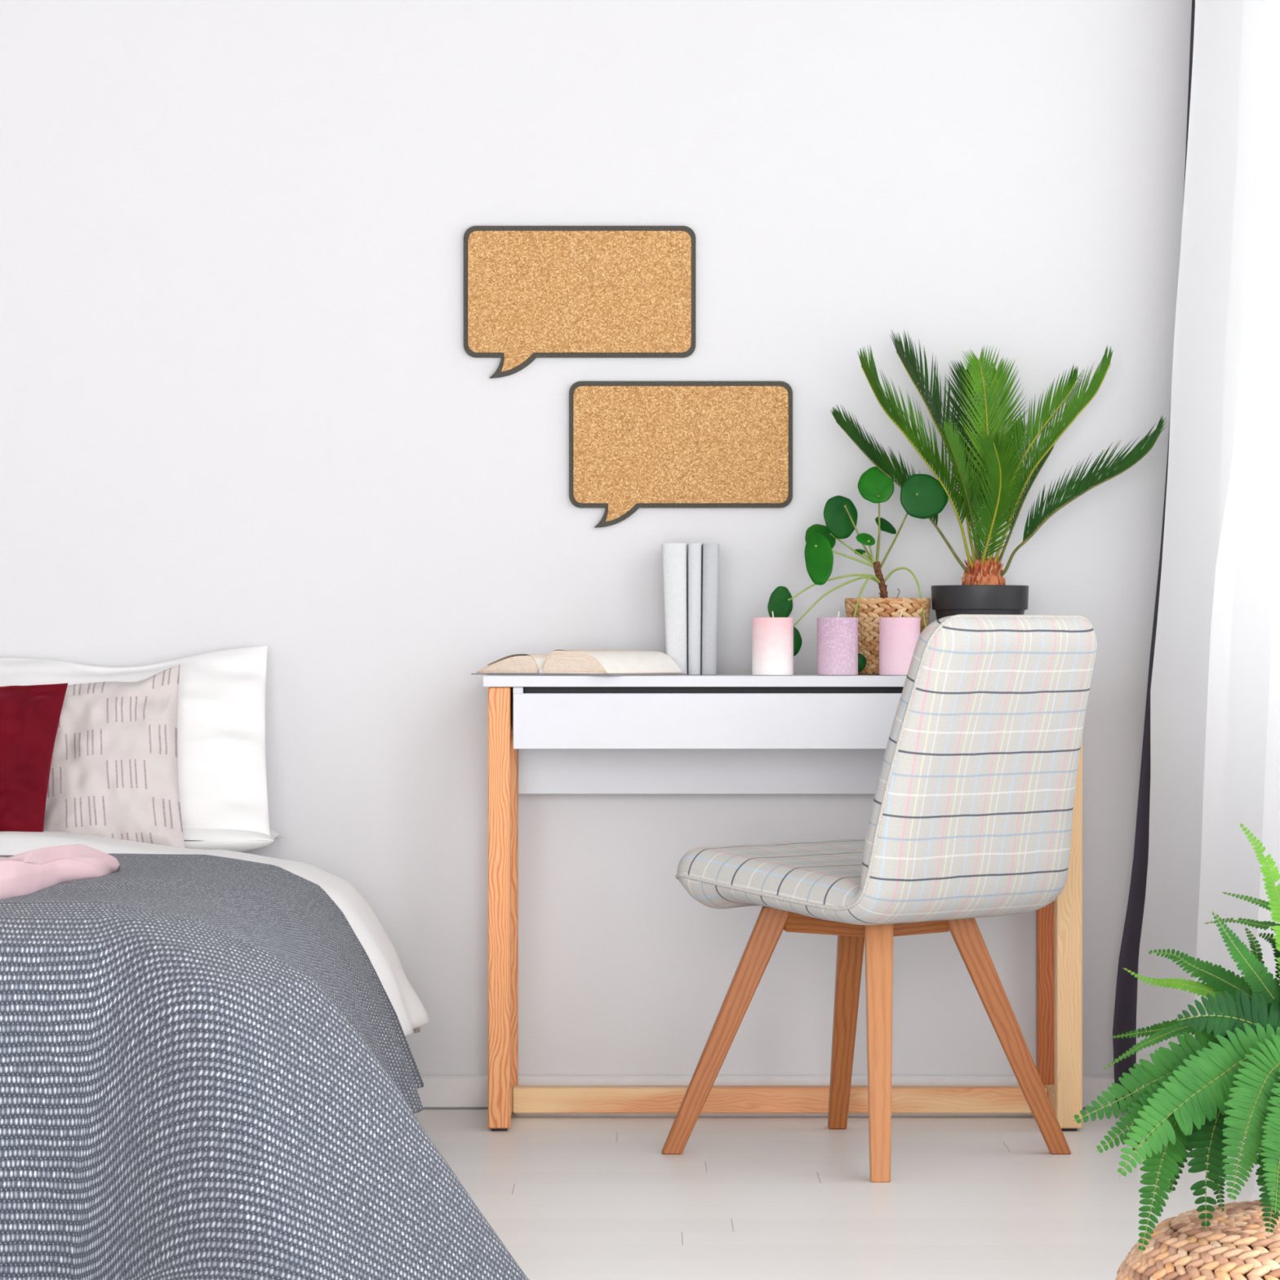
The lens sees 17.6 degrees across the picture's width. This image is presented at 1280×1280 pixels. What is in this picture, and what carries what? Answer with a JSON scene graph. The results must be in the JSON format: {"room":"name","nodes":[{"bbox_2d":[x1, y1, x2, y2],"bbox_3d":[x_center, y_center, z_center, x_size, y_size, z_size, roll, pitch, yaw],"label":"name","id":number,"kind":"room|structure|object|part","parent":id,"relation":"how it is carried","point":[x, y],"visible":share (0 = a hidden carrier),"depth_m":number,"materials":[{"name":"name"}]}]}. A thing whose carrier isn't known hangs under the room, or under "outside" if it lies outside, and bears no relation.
{"room":"bedroom","nodes":[
{"label":"bedroom","id":0,"kind":"room"},
{"bbox_2d":[0,0,1191,1108],"bbox_3d":[-1.020,-0.490,7.280,4.960,2.620,0.100,0,0,0],"label":"wall","id":1,"kind":"structure","parent":0,"point":[243,402],"depth_m":7.23,"materials":[{"name":"white paint"}]},
{"bbox_2d":[463,226,695,377],"bbox_3d":[-0.105,-0.591,7.221,0.406,0.266,0.016,0,0,0],"label":"cork board","id":2,"kind":"object","parent":1,"relation":"attached to","point":[531,293],"visible":1,"depth_m":7.21,"materials":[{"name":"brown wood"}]},
{"bbox_2d":[568,381,792,527],"bbox_3d":[0.071,-0.324,7.221,0.391,0.256,0.016,0,0,0],"label":"cork board","id":3,"kind":"object","parent":1,"relation":"attached to","point":[633,446],"visible":1,"depth_m":7.21,"materials":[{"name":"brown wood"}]},
{"bbox_2d":[417,1074,1115,1106],"bbox_3d":[-1.070,0.788,7.223,4.660,0.055,0.013,0,0,0],"label":"baseboard","id":4,"kind":"structure","parent":1,"relation":"attached to","point":[438,1090],"depth_m":7.22,"materials":[{"name":"white paint"}]},
{"bbox_2d":[413,1108,1262,1279],"bbox_3d":[-1.020,0.850,3.015,4.960,0.060,8.630,0,0,0],"label":"floor","id":5,"kind":"structure","parent":0,"point":[568,1196],"depth_m":6.11,"materials":[{"name":"white wood"}]},
{"bbox_2d":[482,674,1082,1131],"bbox_3d":[0.242,0.440,7.043,1.008,0.760,0.315,0,0,0],"label":"desk","id":6,"kind":"object","parent":5,"relation":"on","point":[718,734],"visible":0.62,"depth_m":6.89,"materials":[{"name":"white laminate"}]},
{"bbox_3d":[-0.235,0.447,6.911,0.037,0.736,0.042,0,0,0],"label":"leg","id":7,"kind":"part","parent":6,"relation":"part of","materials":[{"name":"orange wood"}]},
{"bbox_3d":[-0.236,0.120,7.040,0.034,0.075,0.216,0,0,0],"label":"rail","id":8,"kind":"part","parent":6,"relation":"part of","materials":[{"name":"brown wood"}]},
{"bbox_3d":[-0.236,0.790,7.040,0.034,0.042,0.216,0,0,0],"label":"rail","id":9,"kind":"part","parent":6,"relation":"part of","materials":[{"name":"brown wood"}]},
{"bbox_3d":[-0.230,0.447,7.168,0.036,0.736,0.040,0,0,0],"label":"leg","id":10,"kind":"part","parent":6,"relation":"part of","materials":[{"name":"orange wood"}]},
{"bbox_2d":[471,649,687,675],"bbox_3d":[-0.103,0.038,7.035,0.304,0.043,0.211,0,0,39],"label":"open book","id":11,"kind":"object","parent":6,"relation":"on","point":[558,662],"visible":1,"depth_m":6.95,"materials":[{"name":"paper"}]},
{"bbox_2d":[661,542,687,673],"bbox_3d":[0.059,-0.053,7.123,0.043,0.224,0.163,0,0,0],"label":"book","id":12,"kind":"object","parent":6,"relation":"on","point":[673,554],"visible":0.93,"depth_m":7.04,"materials":[{"name":"white paper"}]},
{"bbox_2d":[687,542,701,675],"bbox_3d":[0.093,-0.053,7.121,0.023,0.224,0.158,0,0,0],"label":"book","id":13,"kind":"object","parent":6,"relation":"on","point":[694,549],"visible":0.99,"depth_m":7.04,"materials":[{"name":"white paper"}]},
{"bbox_3d":[0.240,0.173,7.168,0.904,0.188,0.016,0,0,0],"label":"panel","id":14,"kind":"part","parent":6,"relation":"part of","materials":[{"name":"white laminate"}]},
{"bbox_3d":[0.240,0.135,7.014,0.903,0.093,0.252,0,0,0],"label":"drawer","id":15,"kind":"part","parent":6,"relation":"part of","materials":[{"name":"white laminate"}]},
{"bbox_2d":[700,542,719,675],"bbox_3d":[0.120,-0.053,7.121,0.030,0.224,0.158,0,0,0],"label":"book","id":16,"kind":"object","parent":6,"relation":"on","point":[709,551],"visible":1,"depth_m":7.04,"materials":[{"name":"white paper"}]},
{"bbox_2d":[751,611,793,675],"bbox_3d":[0.224,0.005,6.965,0.070,0.108,0.070,0,0,0],"label":"pillar candle","id":17,"kind":"object","parent":6,"relation":"on","point":[772,637],"visible":1,"depth_m":6.93,"materials":[{"name":"pink wax"}]},
{"bbox_3d":[0.240,0.789,7.100,0.918,0.044,0.040,0,0,0],"label":"rail","id":18,"kind":"part","parent":6,"relation":"part of","materials":[{"name":"brown wood"}]},
{"bbox_2d":[817,611,857,675],"bbox_3d":[0.333,0.005,6.965,0.069,0.108,0.069,0,0,0],"label":"pillar candle","id":19,"kind":"object","parent":6,"relation":"on","point":[837,637],"visible":1,"depth_m":6.93,"materials":[{"name":"wax"}]},
{"bbox_2d":[767,466,948,675],"bbox_3d":[0.372,-0.120,7.075,0.308,0.354,0.168,0,0,0],"label":"potted plant","id":20,"kind":"object","parent":6,"relation":"on","point":[922,496],"visible":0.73,"depth_m":7.05,"materials":[{"name":"green plant"}]},
{"bbox_3d":[0.423,-0.098,7.085,0.047,0.074,0.019,0,0,0],"label":"stem","id":21,"kind":"part","parent":20,"relation":"part of","materials":[{"name":"brown plant"}]},
{"bbox_2d":[844,597,931,675],"bbox_3d":[0.425,-0.007,7.085,0.148,0.132,0.149,0,0,0],"label":"basket","id":22,"kind":"object","parent":6,"relation":"on","point":[868,611],"depth_m":7.03,"materials":[{"name":"wicker"}]},
{"bbox_2d":[879,611,919,675],"bbox_3d":[0.438,0.005,6.965,0.069,0.108,0.069,0,0,0],"label":"pillar candle","id":23,"kind":"object","parent":6,"relation":"on","point":[899,637],"visible":0.85,"depth_m":6.93,"materials":[{"name":"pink wax"}]},
{"bbox_2d":[831,328,1166,619],"bbox_3d":[0.612,-0.240,7.064,0.565,0.598,0.219,0,0,-10],"label":"potted palm","id":24,"kind":"object","parent":6,"relation":"on","point":[983,590],"visible":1,"depth_m":7.05,"materials":[{"name":"green plant"}]},
{"bbox_3d":[0.712,0.447,7.168,0.046,0.736,0.040,0,0,0],"label":"leg","id":25,"kind":"part","parent":6,"relation":"part of","materials":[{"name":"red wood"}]},
{"bbox_3d":[0.717,0.790,7.040,0.034,0.042,0.216,0,0,0],"label":"rail","id":26,"kind":"part","parent":6,"relation":"part of","materials":[{"name":"brown wood"}]},
{"bbox_3d":[0.717,0.447,6.911,0.043,0.736,0.042,0,0,0],"label":"leg","id":27,"kind":"part","parent":6,"relation":"part of","materials":[{"name":"brown wood"}]},
{"bbox_2d":[661,614,1097,1182],"bbox_3d":[0.374,0.390,6.571,0.617,0.859,0.500,0,0,45],"label":"dining chair","id":28,"kind":"object","parent":5,"relation":"on","point":[971,817],"visible":1,"depth_m":6.41,"materials":[{"name":"grey fabric"}]},
{"bbox_3d":[0.139,0.622,6.597,0.210,0.396,0.044,0,0,0],"label":"leg","id":29,"kind":"part","parent":28,"relation":"part of","materials":[{"name":"brown wood"}]},
{"bbox_3d":[0.300,0.446,6.530,0.171,0.038,0.022,0,0,43],"label":"seat rail","id":30,"kind":"part","parent":28,"relation":"part of","materials":[{"name":"brown wood"}]},
{"bbox_3d":[0.344,0.622,6.834,0.045,0.396,0.240,0,0,-3],"label":"leg","id":31,"kind":"part","parent":28,"relation":"part of","materials":[{"name":"brown wood"}]},
{"bbox_3d":[0.357,0.385,6.601,0.437,0.111,0.478,0,0,45],"label":"seat","id":32,"kind":"part","parent":28,"relation":"part of","materials":[{"name":"grey fabric"}]},
{"bbox_3d":[0.372,0.622,6.360,0.046,0.396,0.236,0,0,0],"label":"leg","id":33,"kind":"part","parent":28,"relation":"part of","materials":[{"name":"brown wood"}]},
{"bbox_3d":[0.432,0.446,6.530,0.022,0.038,0.157,0,0,42],"label":"seat rail","id":34,"kind":"part","parent":28,"relation":"part of","materials":[{"name":"brown wood"}]},
{"bbox_3d":[0.542,0.193,6.416,0.160,0.463,0.478,0,0,45],"label":"backrest","id":35,"kind":"part","parent":28,"relation":"part of","materials":[{"name":"grey fabric"}]},
{"bbox_3d":[0.583,0.622,6.597,0.210,0.396,0.044,0,0,0],"label":"leg","id":36,"kind":"part","parent":28,"relation":"part of","materials":[{"name":"brown wood"}]},
{"bbox_2d":[1115,1200,1279,1279],"bbox_3d":[0.732,0.714,4.420,0.453,0.210,0.453,0,0,21],"label":"wicker basket","id":37,"kind":"object","parent":5,"relation":"on","point":[1237,1245],"visible":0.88,"depth_m":4.33,"materials":[{"name":"wicker"}]},
{"bbox_2d":[1073,823,1279,1252],"bbox_3d":[0.736,0.413,4.392,0.623,0.431,0.411,0,0,-30],"label":"potted fern","id":38,"kind":"object","parent":37,"relation":"on","point":[1201,1093],"visible":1,"depth_m":4.31,"materials":[{"name":"green plant"}]},
{"bbox_3d":[-1.427,0.594,6.215,1.785,0.452,1.950,0,0,0],"label":"bed","id":39,"kind":"object","parent":5,"relation":"on","visible":0},
{"bbox_2d":[0,645,270,835],"bbox_3d":[-1.068,0.179,7.106,0.880,0.339,0.213,0,0,0],"label":"pillow","id":40,"kind":"object","parent":39,"relation":"on","point":[221,753],"visible":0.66,"depth_m":7.07,"materials":[{"name":"white fabric"}]},
{"bbox_2d":[0,831,430,1035],"bbox_3d":[-1.420,0.537,5.997,2.443,0.455,1.936,0,0,0],"label":"sheet","id":41,"kind":"object","parent":39,"relation":"on","point":[411,1014],"visible":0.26,"depth_m":6.68,"materials":[{"name":"white fabric"}]},
{"bbox_2d":[0,683,67,831],"bbox_3d":[-1.114,0.206,6.889,0.307,0.267,0.169,0,0,0],"label":"cushion","id":42,"kind":"object","parent":41,"relation":"on","point":[30,715],"visible":0.83,"depth_m":6.86,"materials":[{"name":"fabric"}]},
{"bbox_2d":[43,664,185,848],"bbox_3d":[-0.899,0.202,6.973,0.284,0.320,0.151,0,0,0],"label":"cushion","id":43,"kind":"object","parent":41,"relation":"on","point":[113,772],"visible":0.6,"depth_m":6.93,"materials":[{"name":"beige fabric"}]},
{"bbox_2d":[182,826,284,852],"bbox_3d":[-0.955,0.340,7.100,0.670,0.075,0.210,0,0,0],"label":"pillow","id":44,"kind":"object","parent":39,"relation":"on","point":[201,838],"visible":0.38,"depth_m":7.00,"materials":[{"name":"white fabric"}]},
{"bbox_2d":[0,853,528,1279],"bbox_3d":[-1.420,0.574,5.542,2.835,0.473,2.124,0,0,0],"label":"knitted blanket","id":45,"kind":"object","parent":39,"relation":"on","point":[207,1073],"visible":0.94,"depth_m":5.12,"materials":[{"name":"grey fabric"}]},
{"bbox_2d":[0,844,120,899],"bbox_3d":[-1.123,0.314,5.639,0.695,0.063,1.055,0,0,0],"label":"folded throw","id":46,"kind":"object","parent":45,"relation":"on","point":[32,871],"visible":0.93,"depth_m":5.73,"materials":[{"name":"pink fabric"}]},
{"bbox_2d":[931,585,1028,619],"bbox_3d":[0.583,-0.017,7.085,0.167,0.152,0.167,0,0,0],"label":"pot","id":47,"kind":"object","parent":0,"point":[946,600],"depth_m":7.01,"materials":[{"name":"black plastic"}]},
{"bbox_3d":[-1.020,-1.840,3.015,4.960,0.080,8.630,0,0,0],"label":"ceiling","id":48,"kind":"structure","parent":0,"visible":0},
{"bbox_2d":[1112,0,1195,1110],"bbox_3d":[0.937,-0.492,7.120,0.236,2.605,0.079,0,0,0],"label":"curtain","id":49,"kind":"object","parent":48,"relation":"hanging from","point":[1126,997],"visible":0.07,"depth_m":7.13,"materials":[{"name":"grey fabric"}]},
{"bbox_2d":[1136,0,1279,1197],"bbox_3d":[1.002,-0.493,6.064,0.261,2.603,1.934,0,0,-2],"label":"sheer curtain","id":50,"kind":"object","parent":48,"relation":"hanging from","point":[1215,691],"visible":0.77,"depth_m":6.83,"materials":[{"name":"white fabric"}]}
]}

